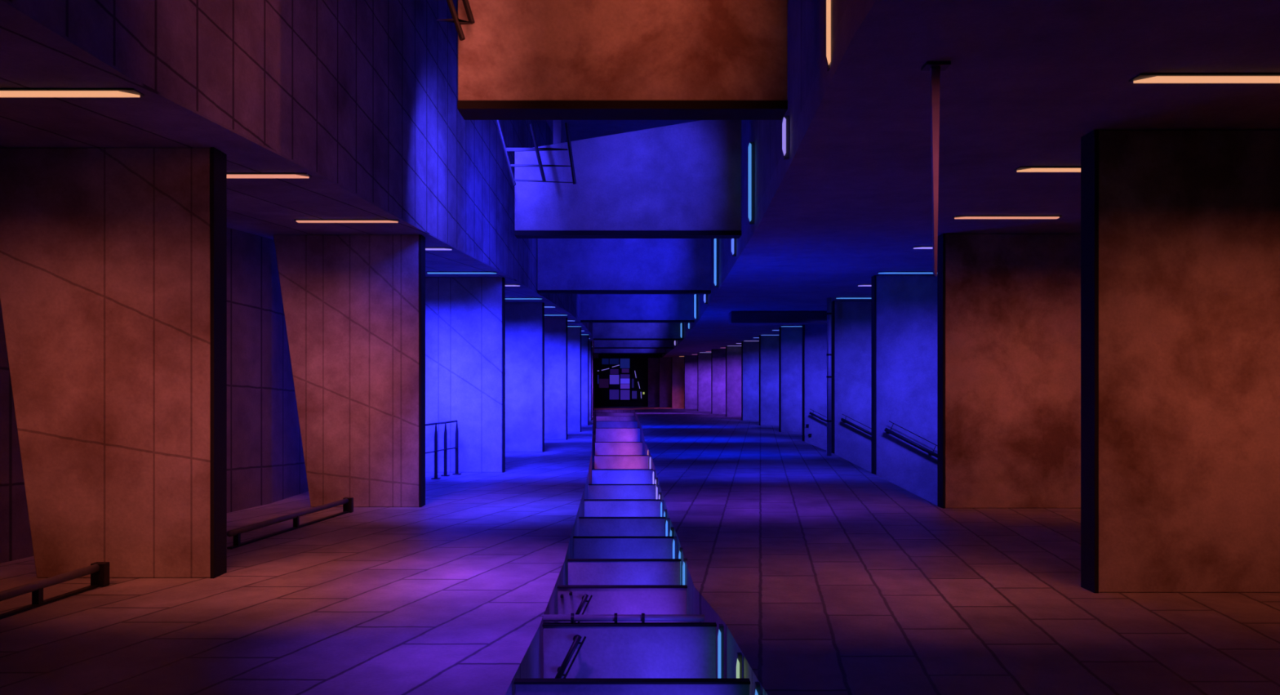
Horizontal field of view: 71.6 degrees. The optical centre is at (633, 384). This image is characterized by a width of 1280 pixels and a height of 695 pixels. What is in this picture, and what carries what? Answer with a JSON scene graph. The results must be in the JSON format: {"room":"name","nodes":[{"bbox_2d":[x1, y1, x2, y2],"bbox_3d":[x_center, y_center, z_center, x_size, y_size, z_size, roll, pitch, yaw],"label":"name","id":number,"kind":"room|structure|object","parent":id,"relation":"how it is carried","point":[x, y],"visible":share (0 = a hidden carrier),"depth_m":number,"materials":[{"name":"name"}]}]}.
{"room":"underground corridor","nodes":[
{"label":"underground corridor","id":0,"kind":"room"},
{"bbox_2d":[0,227,308,563],"bbox_3d":[-5.425,-0.182,31.748,1.050,3.565,67.497,0,0,0],"label":"wall","id":1,"kind":"structure","parent":0,"point":[265,460],"depth_m":11.54,"materials":[{"name":"concrete"}]},
{"bbox_2d":[0,0,598,358],"bbox_3d":[-3.915,-1.975,31.748,4.571,0.020,67.497,0,0,0],"label":"ceiling","id":2,"kind":"structure","parent":0,"point":[33,54],"depth_m":7.05,"materials":[{"name":"concrete"}]},
{"bbox_2d":[0,88,144,97],"bbox_3d":[-3.928,-1.951,5.941,1.233,0.025,0.126,0,0,0],"label":"recessed light","id":3,"kind":"object","parent":2,"relation":"in","point":[4,92],"visible":1,"depth_m":5.90,"materials":[{"name":"brown"}]},
{"bbox_2d":[226,173,311,177],"bbox_3d":[-3.644,-1.951,8.286,1.233,0.025,0.126,0,0,0],"label":"recessed light","id":4,"kind":"object","parent":2,"relation":"in","point":[228,175],"visible":0.64,"depth_m":8.24,"materials":[{"name":"brown"}]},
{"bbox_2d":[226,174,309,177],"bbox_3d":[-3.644,-1.946,8.286,1.193,0.014,0.090,0,0,0],"label":"diffuser","id":5,"kind":"object","parent":4,"relation":"attached to","point":[228,175],"depth_m":8.27,"materials":[{"name":"brown"}]},
{"bbox_2d":[293,219,399,222],"bbox_3d":[-3.415,-1.951,10.580,1.233,0.025,0.098,0,0,0],"label":"recessed light","id":6,"kind":"object","parent":2,"relation":"in","point":[296,220],"visible":1,"depth_m":10.54,"materials":[{"name":"brown"}]},
{"bbox_2d":[425,247,453,249],"bbox_3d":[-3.216,-1.951,12.736,1.233,0.025,0.126,0,0,0],"label":"recessed light","id":7,"kind":"object","parent":2,"relation":"in","point":[426,248],"visible":0.36,"depth_m":12.69,"materials":[{"name":"plastic"}]},
{"bbox_2d":[425,248,451,249],"bbox_3d":[-3.216,-1.946,12.736,1.193,0.014,0.090,0,0,0],"label":"diffuser","id":8,"kind":"object","parent":7,"relation":"attached to","point":[425,248],"depth_m":12.71,"materials":[{"name":"purple"}]},
{"bbox_2d":[426,271,497,273],"bbox_3d":[-2.992,-1.951,15.454,1.233,0.025,0.098,0,0,0],"label":"recessed light","id":9,"kind":"object","parent":2,"relation":"in","point":[426,272],"visible":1,"depth_m":15.41,"materials":[{"name":"blue"}]},
{"bbox_2d":[426,272,496,273],"bbox_3d":[-2.992,-1.946,15.454,1.193,0.014,0.070,0,0,0],"label":"diffuser","id":10,"kind":"object","parent":9,"relation":"attached to","point":[427,273],"depth_m":15.42,"materials":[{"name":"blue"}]},
{"bbox_2d":[505,297,542,299],"bbox_3d":[-2.676,-1.951,20.079,1.233,0.025,0.098,0,0,0],"label":"recessed light","id":11,"kind":"object","parent":2,"relation":"in","point":[505,298],"visible":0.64,"depth_m":20.06,"materials":[{"name":"blue"}]},
{"bbox_2d":[8,0,598,357],"bbox_3d":[-2.379,-3.993,31.742,1.550,4.015,67.502,0,0,1],"label":"wall","id":12,"kind":"structure","parent":0,"point":[362,95],"depth_m":8.95,"materials":[{"name":"concrete"}]},
{"bbox_2d":[495,120,576,185],"bbox_3d":[-1.251,-2.986,11.267,1.049,0.913,0.044,0,0,0],"label":"railing","id":13,"kind":"object","parent":12,"relation":"attached to","point":[535,148],"visible":0.93,"depth_m":11.26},
{"bbox_2d":[546,120,696,142],"bbox_3d":[-0.500,-6.100,31.748,7.400,0.200,67.497,0,0,0],"label":"ceiling","id":14,"kind":"structure","parent":0,"point":[579,130],"depth_m":20.58,"materials":[{"name":"concrete"}]},
{"bbox_2d":[457,0,787,119],"bbox_3d":[-0.079,-3.982,6.450,2.353,4.036,0.264,0,0,0],"label":"beam","id":15,"kind":"structure","parent":14,"relation":"hanging from","point":[518,60],"depth_m":6.32,"materials":[{"name":"concrete"}]},
{"bbox_2d":[436,0,474,40],"bbox_3d":[-1.239,-2.608,6.179,0.265,0.419,0.040,0,0,0],"label":"railing","id":16,"kind":"object","parent":15,"relation":"attached to","point":[457,22],"visible":1,"depth_m":6.17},
{"bbox_2d":[537,120,711,293],"bbox_3d":[-0.203,-3.982,19.094,3.712,4.036,0.264,0,0,0],"label":"beam","id":17,"kind":"structure","parent":14,"relation":"hanging from","point":[564,265],"depth_m":18.96,"materials":[{"name":"concrete"}]},
{"bbox_2d":[514,120,741,238],"bbox_3d":[-0.075,-3.983,11.796,2.984,4.033,0.264,0,0,0],"label":"beam","id":18,"kind":"structure","parent":14,"relation":"hanging from","point":[682,180],"depth_m":11.67,"materials":[{"name":"concrete"}]},
{"bbox_2d":[594,348,665,353],"bbox_3d":[-0.598,-3.977,55.949,5.183,4.046,0.264,0,0,0],"label":"beam","id":19,"kind":"structure","parent":14,"relation":"hanging from","point":[596,350],"depth_m":55.82,"materials":[{"name":"concrete"}]},
{"bbox_2d":[567,293,694,322],"bbox_3d":[-0.317,-3.981,27.881,4.440,4.037,0.264,0,0,0],"label":"beam","id":20,"kind":"structure","parent":14,"relation":"hanging from","point":[594,308],"depth_m":27.76,"materials":[{"name":"concrete"}]},
{"bbox_2d":[594,340,673,348],"bbox_3d":[-0.538,-3.979,47.820,5.397,4.041,0.264,0,0,0],"label":"beam","id":21,"kind":"structure","parent":14,"relation":"hanging from","point":[597,344],"depth_m":47.69,"materials":[{"name":"concrete"}]},
{"bbox_2d":[588,322,682,340],"bbox_3d":[-0.414,-3.981,38.807,5.084,4.038,0.264,0,0,0],"label":"beam","id":22,"kind":"structure","parent":14,"relation":"hanging from","point":[602,331],"depth_m":38.68,"materials":[{"name":"concrete"}]},
{"bbox_2d":[597,353,662,406],"bbox_3d":[1.200,-2.100,65.597,14.800,7.800,0.200,0,0,0],"label":"wall","id":23,"kind":"structure","parent":0,"point":[639,361],"depth_m":65.50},
{"bbox_2d":[593,357,644,406],"bbox_3d":[-1.080,-0.087,65.096,3.749,3.808,0.240,0,0,0],"label":"window","id":24,"kind":"structure","parent":23,"relation":"in","point":[624,388],"depth_m":65.20,"materials":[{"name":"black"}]},
{"bbox_2d":[0,406,1279,694],"bbox_3d":[1.200,2.978,31.748,14.800,2.757,67.497,0,0,0],"label":"floor","id":25,"kind":"structure","parent":0,"point":[827,575],"depth_m":6.58,"materials":[{"name":"tile"}]},
{"bbox_2d":[0,561,109,619],"bbox_3d":[-4.296,1.508,6.440,0.115,0.185,1.342,0,0,4],"label":"rail","id":26,"kind":"object","parent":25,"relation":"on","point":[99,571],"visible":1,"depth_m":6.57,"materials":[{"name":"metal"}]},
{"bbox_2d":[0,146,226,577],"bbox_3d":[-4.442,-0.182,7.453,1.939,3.565,0.230,0,0,0],"label":"concrete pier","id":27,"kind":"object","parent":25,"relation":"on","point":[113,260],"visible":1,"depth_m":7.34,"materials":[{"name":"concrete"}]},
{"bbox_2d":[226,497,353,548],"bbox_3d":[-3.746,1.508,9.917,0.118,0.185,2.567,0,0,7],"label":"rail","id":28,"kind":"object","parent":25,"relation":"on","point":[347,502],"visible":0.98,"depth_m":9.74,"materials":[{"name":"metal"}]},
{"bbox_2d":[273,234,425,506],"bbox_3d":[-3.748,-0.182,11.723,1.939,3.565,0.230,0,0,0],"label":"concrete pier","id":29,"kind":"object","parent":25,"relation":"on","point":[354,305],"visible":1,"depth_m":11.61,"materials":[{"name":"concrete"}]},
{"bbox_2d":[425,419,461,479],"bbox_3d":[-3.389,1.115,15.167,0.229,0.970,1.611,0,0,15],"label":"guard railing","id":30,"kind":"object","parent":25,"relation":"on","point":[456,447],"visible":0.83,"depth_m":15.59,"materials":[{"name":"metal"}]},
{"bbox_2d":[425,277,505,472],"bbox_3d":[-3.474,-0.182,16.292,2.200,3.565,0.170,0,0,0],"label":"concrete pier","id":31,"kind":"object","parent":25,"relation":"on","point":[465,317],"visible":0.59,"depth_m":16.21,"materials":[{"name":"concrete"}]},
{"bbox_2d":[505,302,544,451],"bbox_3d":[-3.248,-0.182,21.254,2.200,3.565,0.170,0,0,0],"label":"concrete pier","id":32,"kind":"object","parent":25,"relation":"on","point":[524,322],"visible":0.51,"depth_m":21.17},
{"bbox_2d":[544,317,567,439],"bbox_3d":[-3.039,-0.182,25.934,2.200,3.565,0.170,0,0,0],"label":"concrete pier","id":33,"kind":"object","parent":25,"relation":"on","point":[555,328],"visible":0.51,"depth_m":25.85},
{"bbox_2d":[567,326,581,431],"bbox_3d":[-2.887,-0.182,30.217,2.200,3.565,0.170,0,0,0],"label":"concrete pier","id":34,"kind":"object","parent":25,"relation":"on","point":[574,333],"visible":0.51,"depth_m":30.14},
{"bbox_2d":[581,334,588,425],"bbox_3d":[-2.880,-0.182,35.168,2.200,3.565,0.170,0,0,0],"label":"concrete pier","id":35,"kind":"object","parent":25,"relation":"on","point":[584,338],"visible":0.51,"depth_m":35.09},
{"bbox_2d":[588,341,591,420],"bbox_3d":[-2.983,-0.182,40.017,2.200,3.565,0.170,0,0,0],"label":"concrete pier","id":36,"kind":"object","parent":25,"relation":"on","point":[589,342],"visible":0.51,"depth_m":39.93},
{"bbox_2d":[591,346,593,416],"bbox_3d":[-3.179,-0.182,45.564,2.200,3.565,0.170,0,0,0],"label":"concrete pier","id":37,"kind":"object","parent":25,"relation":"on","point":[593,346],"visible":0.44,"depth_m":45.48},
{"bbox_2d":[592,430,595,468],"bbox_3d":[-0.834,2.975,29.971,2.692,0.150,53.515,0,0,-1],"label":"trim","id":38,"kind":"structure","parent":25,"relation":"on","point":[594,433],"depth_m":40.56,"materials":[{"name":"metal"}]},
{"bbox_2d":[595,412,633,415],"bbox_3d":[-1.085,2.250,51.519,2.178,1.300,0.062,0,0,0],"label":"channel baffle","id":39,"kind":"object","parent":38,"relation":"on","point":[597,413],"visible":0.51,"depth_m":51.49,"materials":[{"name":"concrete"}]},
{"bbox_2d":[595,415,635,420],"bbox_3d":[-0.914,2.250,45.739,2.033,1.300,0.062,0,0,0],"label":"channel baffle","id":40,"kind":"object","parent":38,"relation":"on","point":[597,417],"visible":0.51,"depth_m":45.72,"materials":[{"name":"concrete"}]},
{"bbox_2d":[595,420,637,427],"bbox_3d":[-0.744,2.250,39.323,1.833,1.300,0.062,0,0,0],"label":"channel baffle","id":41,"kind":"object","parent":38,"relation":"on","point":[599,424],"visible":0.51,"depth_m":39.30,"materials":[{"name":"concrete"}]},
{"bbox_2d":[595,427,639,441],"bbox_3d":[-0.588,2.250,32.966,1.655,1.300,0.062,0,0,0],"label":"channel baffle","id":42,"kind":"object","parent":38,"relation":"on","point":[602,434],"visible":0.51,"depth_m":32.95,"materials":[{"name":"concrete"}]},
{"bbox_2d":[595,441,642,454],"bbox_3d":[-0.418,2.250,24.914,1.341,1.300,0.062,0,0,0],"label":"channel baffle","id":43,"kind":"object","parent":38,"relation":"on","point":[601,447],"visible":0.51,"depth_m":24.89,"materials":[{"name":"concrete"}]},
{"bbox_2d":[594,454,648,468],"bbox_3d":[-0.281,2.250,20.205,1.233,1.300,0.062,0,0,0],"label":"channel baffle","id":44,"kind":"object","parent":38,"relation":"on","point":[601,461],"visible":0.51,"depth_m":20.18,"materials":[{"name":"concrete"}]},
{"bbox_2d":[556,584,687,622],"bbox_3d":[-0.091,2.250,7.069,1.034,1.300,0.062,0,0,0],"label":"channel baffle","id":45,"kind":"object","parent":38,"relation":"on","point":[606,598],"visible":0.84,"depth_m":7.04,"materials":[{"name":"concrete"}]},
{"bbox_2d":[573,593,592,622],"bbox_3d":[-0.408,1.758,6.984,0.174,0.248,0.116,0,0,0],"label":"handrail","id":46,"kind":"object","parent":45,"relation":"attached to","point":[584,597],"visible":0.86,"depth_m":6.93,"materials":[{"name":"metal"}]},
{"bbox_2d":[578,516,665,535],"bbox_3d":[-0.138,2.250,10.743,1.049,1.300,0.062,0,0,0],"label":"channel baffle","id":47,"kind":"object","parent":38,"relation":"on","point":[588,526],"visible":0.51,"depth_m":10.72,"materials":[{"name":"concrete"}]},
{"bbox_2d":[583,498,661,516],"bbox_3d":[-0.155,2.250,12.401,1.078,1.300,0.062,0,0,0],"label":"channel baffle","id":48,"kind":"object","parent":38,"relation":"on","point":[593,507],"visible":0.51,"depth_m":12.38,"materials":[{"name":"concrete"}]},
{"bbox_2d":[588,484,656,498],"bbox_3d":[-0.183,2.250,14.293,1.088,1.300,0.062,0,0,0],"label":"channel baffle","id":49,"kind":"object","parent":38,"relation":"on","point":[595,491],"visible":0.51,"depth_m":14.27,"materials":[{"name":"concrete"}]},
{"bbox_2d":[591,468,653,484],"bbox_3d":[-0.216,2.250,16.867,1.163,1.300,0.062,0,0,0],"label":"channel baffle","id":50,"kind":"object","parent":38,"relation":"on","point":[599,476],"visible":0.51,"depth_m":16.84,"materials":[{"name":"concrete"}]},
{"bbox_2d":[573,535,673,558],"bbox_3d":[-0.107,2.250,9.358,1.061,1.300,0.062,0,0,0],"label":"channel baffle","id":51,"kind":"object","parent":38,"relation":"on","point":[584,546],"visible":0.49,"depth_m":9.33,"materials":[{"name":"concrete"}]},
{"bbox_2d":[567,558,680,584],"bbox_3d":[-0.087,2.250,8.141,1.040,1.300,0.062,0,0,0],"label":"channel baffle","id":52,"kind":"object","parent":38,"relation":"on","point":[580,571],"visible":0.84,"depth_m":8.12,"materials":[{"name":"concrete"}]},
{"bbox_2d":[542,622,716,677],"bbox_3d":[-0.028,2.250,5.951,1.164,1.300,0.062,0,0,0],"label":"channel baffle","id":53,"kind":"object","parent":38,"relation":"on","point":[608,649],"visible":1,"depth_m":5.92,"materials":[{"name":"concrete"}]},
{"bbox_2d":[555,634,586,677],"bbox_3d":[-0.434,1.828,5.864,0.247,0.379,0.119,0,0,0],"label":"handrail","id":54,"kind":"object","parent":53,"relation":"attached to","point":[576,637],"visible":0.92,"depth_m":5.81,"materials":[{"name":"metal"}]},
{"bbox_2d":[542,613,704,622],"bbox_3d":[-0.066,1.564,5.956,1.079,0.064,0.064,0,0,0],"label":"drain pipe","id":55,"kind":"object","parent":53,"relation":"on","point":[571,617],"visible":1,"depth_m":5.94,"materials":[{"name":"metal"}]},
{"bbox_2d":[513,677,750,694],"bbox_3d":[-0.009,2.250,4.811,1.276,1.300,0.062,0,0,0],"label":"channel baffle","id":56,"kind":"object","parent":38,"relation":"on","point":[522,686],"visible":1,"depth_m":4.79,"materials":[{"name":"concrete"}]},
{"bbox_2d":[647,357,658,406],"bbox_3d":[1.463,-0.180,64.526,0.900,3.561,0.130,0,0,0],"label":"concrete pier","id":57,"kind":"object","parent":25,"relation":"on","point":[652,362],"visible":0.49,"depth_m":64.47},
{"bbox_2d":[652,469,655,484],"bbox_3d":[0.382,2.256,16.603,0.055,1.328,0.080,0,0,0],"label":"strip light","id":58,"kind":"object","parent":25,"relation":"attached to","point":[654,470],"visible":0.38,"depth_m":16.59,"materials":[{"name":"plastic"}]},
{"bbox_2d":[660,499,663,516],"bbox_3d":[0.393,2.254,12.250,0.048,1.331,0.080,0,0,0],"label":"strip light","id":59,"kind":"object","parent":25,"relation":"attached to","point":[662,500],"visible":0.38,"depth_m":12.24,"materials":[{"name":"blue"}]},
{"bbox_2d":[658,357,671,407],"bbox_3d":[2.261,-0.180,63.444,0.900,3.561,0.130,0,0,0],"label":"concrete pier","id":60,"kind":"object","parent":25,"relation":"on","point":[664,363],"visible":1,"depth_m":63.38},
{"bbox_2d":[665,517,669,535],"bbox_3d":[0.407,2.258,10.626,0.048,1.325,0.080,0,0,0],"label":"strip light","id":61,"kind":"object","parent":25,"relation":"attached to","point":[667,524],"visible":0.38,"depth_m":10.60,"materials":[{"name":"blue"}]},
{"bbox_2d":[672,536,676,558],"bbox_3d":[0.428,2.253,9.266,0.044,1.333,0.080,0,0,0],"label":"strip light","id":62,"kind":"object","parent":25,"relation":"attached to","point":[674,541],"visible":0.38,"depth_m":9.24,"materials":[{"name":"blue"}]},
{"bbox_2d":[672,539,675,558],"bbox_3d":[0.416,2.253,9.241,0.021,1.293,0.030,0,0,0],"label":"diffuser","id":63,"kind":"object","parent":62,"relation":"attached to","point":[673,541],"depth_m":9.23,"materials":[{"name":"blue"}]},
{"bbox_2d":[671,356,684,407],"bbox_3d":[3.098,-0.180,61.850,0.900,3.561,0.130,0,0,0],"label":"concrete pier","id":64,"kind":"object","parent":25,"relation":"on","point":[677,362],"visible":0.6,"depth_m":61.79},
{"bbox_2d":[678,546,682,584],"bbox_3d":[0.459,2.256,8.659,0.042,1.328,0.080,0,0,0],"label":"strip light","id":65,"kind":"object","parent":25,"relation":"attached to","point":[680,548],"visible":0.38,"depth_m":8.65,"materials":[{"name":"blue"}]},
{"bbox_2d":[682,557,687,584],"bbox_3d":[0.467,2.253,8.097,0.042,1.334,0.080,0,0,0],"label":"strip light","id":66,"kind":"object","parent":25,"relation":"attached to","point":[684,558],"visible":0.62,"depth_m":8.06,"materials":[{"name":"blue"}]},
{"bbox_2d":[682,560,684,584],"bbox_3d":[0.456,2.253,8.072,0.020,1.294,0.030,0,0,0],"label":"diffuser","id":67,"kind":"object","parent":66,"relation":"attached to","point":[683,566],"depth_m":8.06,"materials":[{"name":"blue"}]},
{"bbox_2d":[684,355,697,408],"bbox_3d":[4.982,-0.180,59.244,3.200,3.561,0.130,0,0,0],"label":"concrete pier","id":68,"kind":"object","parent":25,"relation":"on","point":[690,361],"visible":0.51,"depth_m":59.19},
{"bbox_2d":[697,352,711,411],"bbox_3d":[5.494,-0.180,54.081,3.200,3.561,0.210,0,0,0],"label":"concrete pier","id":69,"kind":"object","parent":25,"relation":"on","point":[704,359],"visible":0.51,"depth_m":53.99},
{"bbox_2d":[711,349,725,413],"bbox_3d":[5.916,-0.180,49.223,3.200,3.561,0.210,0,0,0],"label":"concrete pier","id":70,"kind":"object","parent":25,"relation":"on","point":[717,356],"visible":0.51,"depth_m":49.12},
{"bbox_2d":[717,623,724,677],"bbox_3d":[0.577,2.258,5.889,0.040,1.323,0.080,0,0,0],"label":"strip light","id":71,"kind":"object","parent":25,"relation":"attached to","point":[721,627],"visible":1,"depth_m":5.88,"materials":[{"name":"blue"}]},
{"bbox_2d":[717,629,720,677],"bbox_3d":[0.567,2.258,5.864,0.019,1.283,0.030,0,0,0],"label":"diffuser","id":72,"kind":"object","parent":71,"relation":"attached to","point":[719,630],"depth_m":5.85,"materials":[{"name":"blue"}]},
{"bbox_2d":[725,346,741,416],"bbox_3d":[6.257,-0.180,44.757,3.200,3.561,0.210,0,0,0],"label":"concrete pier","id":73,"kind":"object","parent":25,"relation":"on","point":[733,353],"visible":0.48,"depth_m":44.66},
{"bbox_2d":[736,652,742,677],"bbox_3d":[0.624,2.257,5.256,0.035,1.325,0.080,0,0,0],"label":"strip light","id":74,"kind":"object","parent":25,"relation":"attached to","point":[739,664],"visible":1,"depth_m":5.25,"materials":[{"name":"green"}]},
{"bbox_2d":[736,657,739,677],"bbox_3d":[0.615,2.257,5.231,0.017,1.285,0.030,0,0,0],"label":"diffuser","id":75,"kind":"object","parent":74,"relation":"attached to","point":[738,659],"depth_m":5.22,"materials":[{"name":"green"}]},
{"bbox_2d":[741,341,759,420],"bbox_3d":[6.478,-0.180,40.037,3.200,3.561,0.210,0,0,0],"label":"concrete pier","id":76,"kind":"object","parent":25,"relation":"on","point":[749,349],"visible":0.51,"depth_m":39.93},
{"bbox_2d":[755,681,760,694],"bbox_3d":[0.656,2.253,4.706,0.032,1.333,0.080,0,0,0],"label":"strip light","id":77,"kind":"object","parent":25,"relation":"attached to","point":[757,686],"visible":1,"depth_m":4.70,"materials":[{"name":"blue"}]},
{"bbox_2d":[759,335,778,425],"bbox_3d":[6.588,-0.180,35.188,3.200,3.561,0.210,0,0,0],"label":"concrete pier","id":78,"kind":"object","parent":25,"relation":"on","point":[768,344],"visible":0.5,"depth_m":35.09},
{"bbox_2d":[778,327,802,431],"bbox_3d":[6.573,-0.180,30.237,3.200,3.561,0.210,0,0,0],"label":"concrete pier","id":79,"kind":"object","parent":25,"relation":"on","point":[790,339],"visible":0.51,"depth_m":30.14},
{"bbox_2d":[802,324,826,450],"bbox_3d":[6.422,1.470,25.291,3.200,6.861,0.210,0,0,0],"label":"concrete pier","id":80,"kind":"object","parent":25,"relation":"on","point":[814,335],"visible":0.11,"depth_m":25.19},
{"bbox_2d":[808,408,826,422],"bbox_3d":[5.448,0.978,25.124,0.958,0.606,0.130,0,0,0],"label":"handrail","id":81,"kind":"object","parent":80,"relation":"attached to","point":[811,413],"visible":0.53,"depth_m":25.07,"materials":[{"name":"metal"}]},
{"bbox_2d":[831,300,871,471],"bbox_3d":[6.114,1.470,20.827,2.900,6.861,0.210,0,0,0],"label":"concrete pier","id":82,"kind":"object","parent":25,"relation":"on","point":[851,320],"visible":0.32,"depth_m":20.73,"materials":[{"name":"concrete"}]},
{"bbox_2d":[840,413,871,435],"bbox_3d":[5.585,1.124,20.658,1.535,0.905,0.134,0,0,0],"label":"handrail","id":83,"kind":"object","parent":82,"relation":"attached to","point":[842,420],"visible":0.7,"depth_m":20.60,"materials":[{"name":"metal"}]},
{"bbox_2d":[871,275,937,505],"bbox_3d":[5.915,1.470,15.997,3.200,6.861,0.210,0,0,0],"label":"concrete pier","id":84,"kind":"object","parent":25,"relation":"on","point":[904,308],"visible":0.33,"depth_m":15.90,"materials":[{"name":"concrete"}]},
{"bbox_2d":[884,420,937,457],"bbox_3d":[5.314,1.140,15.828,1.699,1.006,0.134,0,0,0],"label":"handrail","id":85,"kind":"object","parent":84,"relation":"attached to","point":[887,430],"visible":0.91,"depth_m":15.77,"materials":[{"name":"metal"}]},
{"bbox_2d":[937,233,1080,508],"bbox_3d":[5.610,-0.180,11.604,3.200,3.561,0.210,0,0,0],"label":"concrete pier","id":86,"kind":"object","parent":25,"relation":"on","point":[1009,304],"visible":0.6,"depth_m":11.51,"materials":[{"name":"concrete"}]},
{"bbox_2d":[1080,129,1279,592],"bbox_3d":[5.143,-0.180,6.923,3.200,3.561,0.210,0,0,0],"label":"concrete pier","id":87,"kind":"object","parent":25,"relation":"on","point":[1180,229],"visible":1,"depth_m":6.82,"materials":[{"name":"concrete"}]},
{"bbox_2d":[662,0,849,354],"bbox_3d":[1.955,-4.107,31.746,0.684,3.785,67.505,0,0,1],"label":"wall","id":88,"kind":"structure","parent":0,"point":[806,19],"depth_m":7.83,"materials":[{"name":"concrete"}]},
{"bbox_2d":[693,293,697,319],"bbox_3d":[1.923,-2.417,27.300,0.123,0.820,0.080,0,0,0],"label":"strip light","id":89,"kind":"object","parent":88,"relation":"attached to","point":[695,295],"visible":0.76,"depth_m":27.26,"materials":[{"name":"blue"}]},
{"bbox_2d":[693,293,696,318],"bbox_3d":[1.891,-2.417,27.275,0.058,0.780,0.030,0,0,0],"label":"diffuser","id":90,"kind":"object","parent":89,"relation":"attached to","point":[695,295],"depth_m":27.26,"materials":[{"name":"blue"}]},
{"bbox_2d":[714,238,718,287],"bbox_3d":[1.683,-2.509,18.070,0.095,1.033,0.080,0,0,0],"label":"strip light","id":91,"kind":"object","parent":88,"relation":"attached to","point":[716,240],"visible":0.68,"depth_m":18.03,"materials":[{"name":"blue"}]},
{"bbox_2d":[714,238,716,285],"bbox_3d":[1.658,-2.509,18.045,0.045,0.993,0.030,0,0,0],"label":"diffuser","id":92,"kind":"object","parent":91,"relation":"attached to","point":[715,239],"depth_m":18.03,"materials":[{"name":"blue"}]},
{"bbox_2d":[731,238,736,256],"bbox_3d":[1.586,-2.196,14.045,0.084,0.321,0.080,0,0,0],"label":"strip light","id":93,"kind":"object","parent":88,"relation":"attached to","point":[733,240],"visible":0.71,"depth_m":14.04,"materials":[{"name":"blue"}]},
{"bbox_2d":[731,238,733,254],"bbox_3d":[1.564,-2.196,14.020,0.040,0.281,0.030,0,0,0],"label":"diffuser","id":94,"kind":"object","parent":93,"relation":"attached to","point":[732,239],"depth_m":14.00,"materials":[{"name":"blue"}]},
{"bbox_2d":[748,142,754,224],"bbox_3d":[1.506,-2.591,11.381,0.077,1.047,0.080,0,0,0],"label":"strip light","id":95,"kind":"object","parent":88,"relation":"attached to","point":[751,146],"visible":1,"depth_m":11.37,"materials":[{"name":"blue"}]},
{"bbox_2d":[748,142,751,221],"bbox_3d":[1.486,-2.591,11.356,0.036,1.007,0.030,0,0,0],"label":"diffuser","id":96,"kind":"object","parent":95,"relation":"attached to","point":[749,145],"depth_m":11.34,"materials":[{"name":"blue"}]},
{"bbox_2d":[782,115,788,159],"bbox_3d":[1.357,-2.213,7.933,0.059,0.380,0.080,0,0,0],"label":"strip light","id":97,"kind":"object","parent":88,"relation":"attached to","point":[785,119],"visible":1,"depth_m":7.91,"materials":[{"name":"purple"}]},
{"bbox_2d":[782,116,786,155],"bbox_3d":[1.341,-2.213,7.908,0.028,0.340,0.030,0,0,0],"label":"diffuser","id":98,"kind":"object","parent":97,"relation":"attached to","point":[784,124],"depth_m":7.89,"materials":[{"name":"purple"}]},
{"bbox_2d":[826,0,831,71],"bbox_3d":[1.281,-2.376,5.789,0.052,0.630,0.080,0,0,0],"label":"strip light","id":99,"kind":"object","parent":88,"relation":"attached to","point":[828,2],"visible":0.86,"depth_m":5.75,"materials":[{"name":"brown"}]},
{"bbox_2d":[662,0,1279,357],"bbox_3d":[4.920,-2.090,31.748,7.361,0.250,67.497,0,0,0],"label":"ceiling","id":100,"kind":"structure","parent":0,"point":[851,201],"depth_m":6.59,"materials":[{"name":"concrete"}]},
{"bbox_2d":[835,297,871,298],"bbox_3d":[5.153,-1.951,19.934,1.233,0.025,0.098,0,0,0],"label":"recessed light","id":101,"kind":"object","parent":100,"relation":"in","point":[835,297],"visible":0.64,"depth_m":19.91,"materials":[{"name":"blue"}]},
{"bbox_2d":[877,271,933,273],"bbox_3d":[4.869,-1.951,15.454,1.233,0.025,0.098,0,0,0],"label":"recessed light","id":102,"kind":"object","parent":100,"relation":"in","point":[877,272],"visible":0.64,"depth_m":15.42,"materials":[{"name":"blue"}]},
{"bbox_2d":[878,272,933,273],"bbox_3d":[4.869,-1.946,15.454,1.193,0.014,0.070,0,0,0],"label":"diffuser","id":103,"kind":"object","parent":102,"relation":"attached to","point":[878,273],"depth_m":15.42,"materials":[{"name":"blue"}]},
{"bbox_2d":[911,245,932,248],"bbox_3d":[4.589,-1.951,12.619,1.233,0.025,0.126,0,0,0],"label":"recessed light","id":104,"kind":"object","parent":100,"relation":"in","point":[914,246],"visible":0.36,"depth_m":12.57,"materials":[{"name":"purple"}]},
{"bbox_2d":[920,61,951,275],"bbox_3d":[1.854,-1.316,5.443,0.145,1.299,0.110,0,0,0],"label":"post","id":105,"kind":"object","parent":100,"relation":"hanging from","point":[935,68],"visible":1,"depth_m":5.43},
{"bbox_2d":[952,215,1062,218],"bbox_3d":[4.349,-1.951,10.342,1.233,0.025,0.098,0,0,0],"label":"recessed light","id":106,"kind":"object","parent":100,"relation":"in","point":[954,216],"visible":1,"depth_m":10.31,"materials":[{"name":"brown"}]},
{"bbox_2d":[1013,166,1080,172],"bbox_3d":[4.090,-1.951,8.043,1.233,0.025,0.126,0,0,0],"label":"recessed light","id":107,"kind":"object","parent":100,"relation":"in","point":[1020,169],"visible":0.36,"depth_m":8.01,"materials":[{"name":"brown"}]},
{"bbox_2d":[1017,168,1080,172],"bbox_3d":[4.090,-1.946,8.043,1.193,0.014,0.090,0,0,0],"label":"diffuser","id":108,"kind":"object","parent":107,"relation":"attached to","point":[1019,170],"depth_m":8.02,"materials":[{"name":"brown"}]},
{"bbox_2d":[1128,73,1279,83],"bbox_3d":[3.811,-1.951,5.660,1.233,0.025,0.126,0,0,0],"label":"recessed light","id":109,"kind":"object","parent":100,"relation":"in","point":[1141,77],"visible":1,"depth_m":5.62,"materials":[{"name":"brown"}]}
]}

